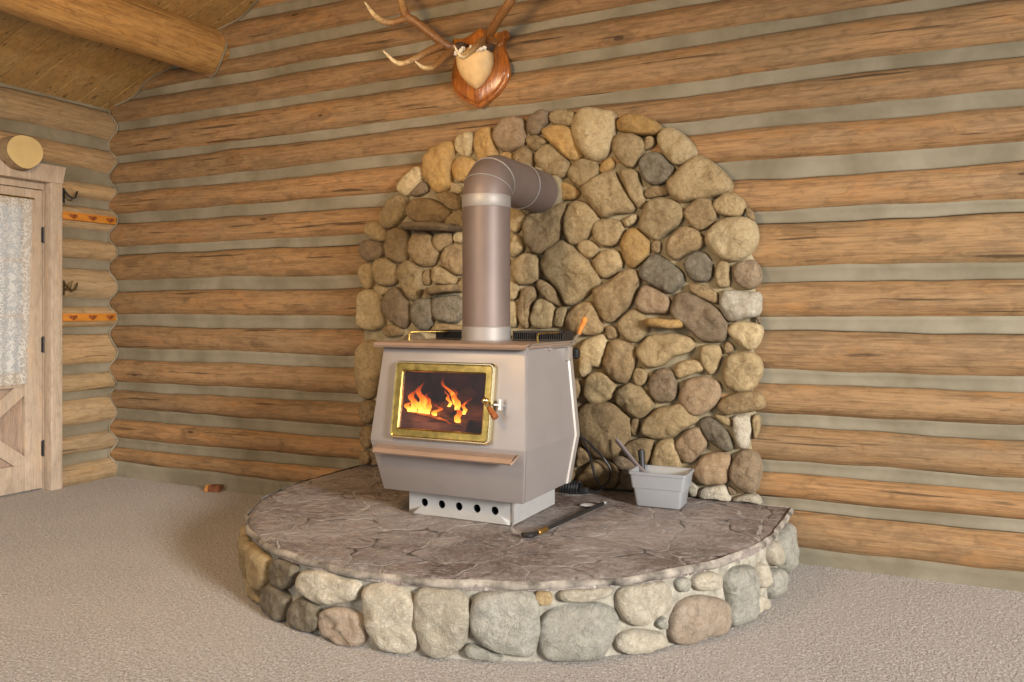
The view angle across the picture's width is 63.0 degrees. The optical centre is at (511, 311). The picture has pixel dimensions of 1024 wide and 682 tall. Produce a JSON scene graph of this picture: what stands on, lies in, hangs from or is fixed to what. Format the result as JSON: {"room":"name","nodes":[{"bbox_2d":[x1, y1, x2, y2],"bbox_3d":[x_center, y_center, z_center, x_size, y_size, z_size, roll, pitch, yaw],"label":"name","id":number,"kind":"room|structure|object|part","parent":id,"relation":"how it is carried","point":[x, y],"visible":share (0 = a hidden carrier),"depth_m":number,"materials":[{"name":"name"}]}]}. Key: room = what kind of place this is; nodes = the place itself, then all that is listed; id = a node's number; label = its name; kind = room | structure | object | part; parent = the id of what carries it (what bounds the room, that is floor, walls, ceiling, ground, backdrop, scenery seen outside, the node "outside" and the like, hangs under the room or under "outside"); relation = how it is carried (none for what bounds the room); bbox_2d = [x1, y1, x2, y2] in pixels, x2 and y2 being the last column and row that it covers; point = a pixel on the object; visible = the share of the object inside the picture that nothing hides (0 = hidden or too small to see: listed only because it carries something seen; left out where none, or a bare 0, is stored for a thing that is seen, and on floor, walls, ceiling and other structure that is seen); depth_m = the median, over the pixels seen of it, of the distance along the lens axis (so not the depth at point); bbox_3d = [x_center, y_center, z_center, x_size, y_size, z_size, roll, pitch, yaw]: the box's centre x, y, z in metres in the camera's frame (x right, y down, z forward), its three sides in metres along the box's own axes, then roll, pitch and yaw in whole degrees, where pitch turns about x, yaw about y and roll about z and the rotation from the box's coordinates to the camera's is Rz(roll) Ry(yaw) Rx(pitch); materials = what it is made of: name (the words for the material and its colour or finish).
{"room":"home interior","nodes":[
{"label":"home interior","id":0,"kind":"room"},
{"bbox_2d":[0,82,118,486],"bbox_3d":[-3.901,-0.118,4.114,0.111,2.817,4.700,0,0,26],"label":"wall","id":1,"kind":"structure","parent":0,"point":[75,136],"depth_m":5.86,"materials":[{"name":"brown wood"}]},
{"bbox_2d":[0,135,42,169],"bbox_3d":[-3.208,-1.021,5.383,0.226,0.212,0.242,0,0,26],"label":"log","id":2,"kind":"object","parent":1,"relation":"attached to","point":[18,152],"visible":0.98,"depth_m":5.31,"materials":[{"name":"brown wood"}]},
{"bbox_2d":[0,177,44,495],"bbox_3d":[-3.399,0.163,5.249,0.082,2.075,1.020,0,0,26],"label":"door","id":3,"kind":"structure","parent":1,"relation":"in","point":[22,406],"depth_m":5.57,"materials":[{"name":"brown wood"}]},
{"bbox_3d":[-3.405,0.755,5.254,0.009,0.530,0.664,0,0,26],"label":"panel","id":4,"kind":"part","parent":3,"relation":"part of","materials":[{"name":"brown wood"}]},
{"bbox_2d":[0,194,34,385],"bbox_3d":[-3.354,-0.141,5.232,0.014,1.239,0.750,0,0,26],"label":"lace curtain","id":5,"kind":"object","parent":3,"relation":"hanging from","point":[10,275],"visible":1,"depth_m":5.45,"materials":[{"name":"white fabric"}]},
{"bbox_3d":[-3.354,-0.755,5.232,0.011,0.012,0.750,0,0,26],"label":"curtain rod","id":6,"kind":"part","parent":5,"relation":"part of","materials":[{"name":"gold metal"}]},
{"bbox_2d":[0,160,65,183],"bbox_3d":[-3.331,-0.927,5.197,0.075,0.115,1.148,0,0,26],"label":"trim","id":7,"kind":"structure","parent":1,"relation":"attached to","point":[42,173],"depth_m":5.52,"materials":[{"name":"brown wood"}]},
{"bbox_2d":[45,182,61,490],"bbox_3d":[-3.327,0.165,5.210,0.071,2.070,1.076,0,0,26],"label":"trim","id":8,"kind":"structure","parent":1,"relation":"attached to","point":[53,191],"depth_m":5.63,"materials":[{"name":"brown wood"}]},
{"bbox_2d":[62,280,77,294],"bbox_3d":[-3.013,-0.166,5.696,0.103,0.101,0.057,0,0,-34],"label":"coat hook","id":9,"kind":"object","parent":1,"relation":"attached to","point":[64,284],"visible":1,"depth_m":5.68,"materials":[{"name":"brown metal"}]},
{"bbox_3d":[-3.058,-0.165,5.689,0.012,0.100,0.020,0,0,26],"label":"plate","id":10,"kind":"part","parent":9,"relation":"part of","materials":[{"name":"brown metal"}]},
{"bbox_2d":[62,188,77,202],"bbox_3d":[-3.023,-0.795,5.711,0.103,0.100,0.022,0,0,-34],"label":"coat hook","id":11,"kind":"object","parent":1,"relation":"attached to","point":[64,191],"visible":1,"depth_m":5.69,"materials":[{"name":"black metal"}]},
{"bbox_3d":[-3.058,-0.795,5.689,0.012,0.100,0.020,0,0,26],"label":"plate","id":12,"kind":"part","parent":11,"relation":"part of","materials":[{"name":"black metal"}]},
{"bbox_2d":[62,313,115,320],"bbox_3d":[-2.957,0.037,5.865,0.062,0.054,0.418,0,0,26],"label":"board","id":13,"kind":"object","parent":1,"relation":"attached to","point":[65,316],"visible":1,"depth_m":5.85,"materials":[{"name":"brown wood"}]},
{"bbox_2d":[62,211,115,224],"bbox_3d":[-2.957,-0.660,5.865,0.062,0.054,0.418,0,0,26],"label":"board","id":14,"kind":"object","parent":1,"relation":"attached to","point":[66,215],"visible":1,"depth_m":5.85,"materials":[{"name":"brown wood"}]},
{"bbox_2d":[0,0,255,109],"bbox_3d":[0.044,-2.384,2.010,9.150,1.906,4.875,0,0,26],"label":"ceiling","id":15,"kind":"structure","parent":0,"point":[33,56],"depth_m":5.42,"materials":[{"name":"brown wood"}]},
{"bbox_2d":[0,0,229,77],"bbox_3d":[-3.057,-1.754,3.605,0.339,0.345,4.720,0,0,26],"label":"roof beam","id":16,"kind":"structure","parent":15,"relation":"attached to","point":[140,27],"depth_m":4.99,"materials":[{"name":"brown wood"}]},
{"bbox_2d":[0,476,1023,681],"bbox_3d":[-0.794,1.200,2.627,7.400,0.001,4.800,0,0,26],"label":"floor","id":17,"kind":"structure","parent":0,"point":[112,579],"depth_m":3.19,"materials":[{"name":"carpet"}]},
{"bbox_2d":[204,484,223,491],"bbox_3d":[-1.992,1.175,5.579,0.131,0.048,0.050,0,0,12],"label":"scrap","id":18,"kind":"object","parent":17,"relation":"on","point":[210,487],"visible":1,"depth_m":5.56,"materials":[{"name":"brown wood"}]},
{"bbox_2d":[237,465,798,661],"bbox_3d":[-0.184,1.059,3.718,2.590,0.282,1.733,0,0,26],"label":"raised hearth","id":19,"kind":"object","parent":17,"relation":"on","point":[341,556],"visible":0.93,"depth_m":3.10,"materials":[{"name":"beige stone"}]},
{"bbox_2d":[371,317,587,525],"bbox_3d":[-0.148,0.471,3.859,0.792,0.896,0.724,0,0,26],"label":"wood stove","id":20,"kind":"object","parent":19,"relation":"on","point":[508,471],"visible":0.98,"depth_m":3.65,"materials":[{"name":"paint"}]},
{"bbox_3d":[-0.401,0.112,4.008,0.200,0.045,0.014,0,0,-24],"label":"rail","id":21,"kind":"part","parent":20,"relation":"part of","materials":[{"name":"gold metal"}]},
{"bbox_2d":[404,383,466,423],"bbox_3d":[-0.348,0.401,3.795,0.390,0.223,0.104,0,0,26],"label":"fire","id":22,"kind":"object","parent":20,"relation":"in","point":[424,406],"visible":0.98,"depth_m":3.84,"materials":[{"name":"orange"}]},
{"bbox_2d":[401,411,474,432],"bbox_3d":[-0.361,0.519,3.785,0.383,0.128,0.108,0,0,22],"label":"log","id":23,"kind":"object","parent":20,"relation":"in","point":[408,419],"visible":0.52,"depth_m":3.74,"materials":[{"name":"brown wood"}]},
{"bbox_3d":[-0.302,0.387,3.609,0.504,0.341,0.082,0,0,26],"label":"door","id":24,"kind":"part","parent":20,"relation":"part of","materials":[{"name":"gold metal"}]},
{"bbox_2d":[415,400,483,429],"bbox_3d":[-0.200,0.484,3.890,0.544,0.138,0.134,0,0,21],"label":"log","id":25,"kind":"object","parent":20,"relation":"in","point":[474,412],"visible":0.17,"depth_m":3.83,"materials":[{"name":"brown wood"}]},
{"bbox_2d":[441,385,476,415],"bbox_3d":[-0.246,0.408,3.860,0.170,0.136,0.077,0,0,-27],"label":"log","id":26,"kind":"object","parent":25,"relation":"on","point":[467,394],"visible":0.73,"depth_m":3.84,"materials":[{"name":"brown wood"}]},
{"bbox_3d":[-0.165,0.146,3.856,0.762,0.024,0.549,0,0,26],"label":"plate","id":27,"kind":"part","parent":20,"relation":"part of","materials":[{"name":"paint"}]},
{"bbox_3d":[-0.104,0.380,3.478,0.031,0.049,0.065,0,0,-25],"label":"handle","id":28,"kind":"part","parent":20,"relation":"part of","materials":[{"name":"gold metal"}]},
{"bbox_2d":[460,155,562,340],"bbox_3d":[-0.007,-0.323,4.176,0.270,0.912,0.765,0,0,26],"label":"pipe","id":29,"kind":"object","parent":20,"relation":"on","point":[495,184],"visible":0.99,"depth_m":3.86,"materials":[{"name":"metal"}]},
{"bbox_3d":[0.003,0.860,3.590,0.009,0.119,0.009,0,0,4],"label":"corner trim","id":30,"kind":"part","parent":20,"relation":"part of","materials":[{"name":"metal"}]},
{"bbox_3d":[0.162,0.112,3.703,0.014,0.045,0.193,0,0,33],"label":"rail","id":31,"kind":"part","parent":20,"relation":"part of","materials":[{"name":"gold metal"}]},
{"bbox_3d":[0.154,0.480,3.661,0.042,0.630,0.504,0,0,26],"label":"panel","id":32,"kind":"part","parent":20,"relation":"part of","materials":[{"name":"paint"}]},
{"bbox_3d":[0.243,0.128,3.819,0.018,0.068,0.318,0,0,29],"label":"damper rod","id":33,"kind":"part","parent":20,"relation":"part of","materials":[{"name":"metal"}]},
{"bbox_3d":[0.279,0.484,3.911,0.057,0.628,0.080,0,0,26],"label":"trim","id":34,"kind":"part","parent":20,"relation":"part of","materials":[{"name":"metal"}]},
{"bbox_3d":[0.292,0.195,3.947,0.050,0.053,0.053,0,0,26],"label":"thermostat knob","id":35,"kind":"part","parent":20,"relation":"part of","materials":[{"name":"black rubber"}]},
{"bbox_2d":[521,500,607,537],"bbox_3d":[0.256,0.904,3.667,0.058,0.028,0.726,0,0,35],"label":"fire poker","id":36,"kind":"object","parent":19,"relation":"on","point":[544,529],"visible":1,"depth_m":3.57,"materials":[{"name":"black metal"}]},
{"bbox_2d":[559,435,611,493],"bbox_3d":[0.327,0.753,4.157,0.235,0.337,0.346,0,0,26],"label":"power cord","id":37,"kind":"object","parent":19,"relation":"on","point":[572,487],"visible":0.88,"depth_m":4.21,"materials":[{"name":"black rubber"}]},
{"bbox_2d":[580,503,595,506],"bbox_3d":[0.362,0.912,3.947,0.076,0.008,0.051,0,0,26],"label":"paper scrap","id":38,"kind":"object","parent":19,"relation":"on","point":[583,504],"visible":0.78,"depth_m":3.94,"materials":[{"name":"white paper"}]},
{"bbox_2d":[628,465,693,508],"bbox_3d":[0.714,0.835,3.986,0.282,0.164,0.208,0,0,26],"label":"tub","id":39,"kind":"object","parent":19,"relation":"on","point":[660,486],"visible":0.95,"depth_m":3.92,"materials":[{"name":"grey plastic"}]},
{"bbox_2d":[615,438,646,471],"bbox_3d":[0.611,0.768,4.085,0.052,0.264,0.340,0,0,-36],"label":"shovel","id":40,"kind":"object","parent":39,"relation":"in","point":[619,443],"visible":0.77,"depth_m":4.15,"materials":[{"name":"grey metal"}]},
{"bbox_2d":[638,449,644,471],"bbox_3d":[0.636,0.792,4.079,0.051,0.233,0.106,0,0,1],"label":"brush","id":41,"kind":"object","parent":39,"relation":"in","point":[641,453],"visible":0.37,"depth_m":4.09,"materials":[{"name":"black plastic"}]},
{"bbox_2d":[108,0,1023,591],"bbox_3d":[0.191,-0.766,4.566,7.160,4.014,0.112,0,0,26],"label":"wall","id":42,"kind":"structure","parent":0,"point":[875,148],"depth_m":4.10,"materials":[{"name":"brown wood"}]},
{"bbox_2d":[114,0,258,106],"bbox_3d":[-2.176,-1.800,5.713,1.562,0.630,0.057,0,0,26],"label":"trim","id":43,"kind":"structure","parent":42,"relation":"attached to","point":[256,1],"depth_m":5.83,"materials":[{"name":"brown wood"}]},
{"bbox_2d":[364,0,515,108],"bbox_3d":[-0.272,-1.574,4.509,1.011,0.858,0.441,0,0,26],"label":"antler mount","id":44,"kind":"object","parent":42,"relation":"attached to","point":[481,70],"visible":1,"depth_m":4.59,"materials":[{"name":"brown wood"}]},
{"bbox_3d":[-0.239,-1.434,4.565,0.214,0.039,0.052,0,0,26],"label":"fur trim","id":45,"kind":"part","parent":44,"relation":"part of","materials":[{"name":"white fur"}]},
{"bbox_2d":[354,107,766,503],"bbox_3d":[0.117,-0.087,4.492,2.412,2.011,0.248,0,0,26],"label":"stone surround","id":46,"kind":"object","parent":42,"relation":"attached to","point":[663,272],"visible":0.78,"depth_m":4.28,"materials":[{"name":"beige stone"}]}
]}

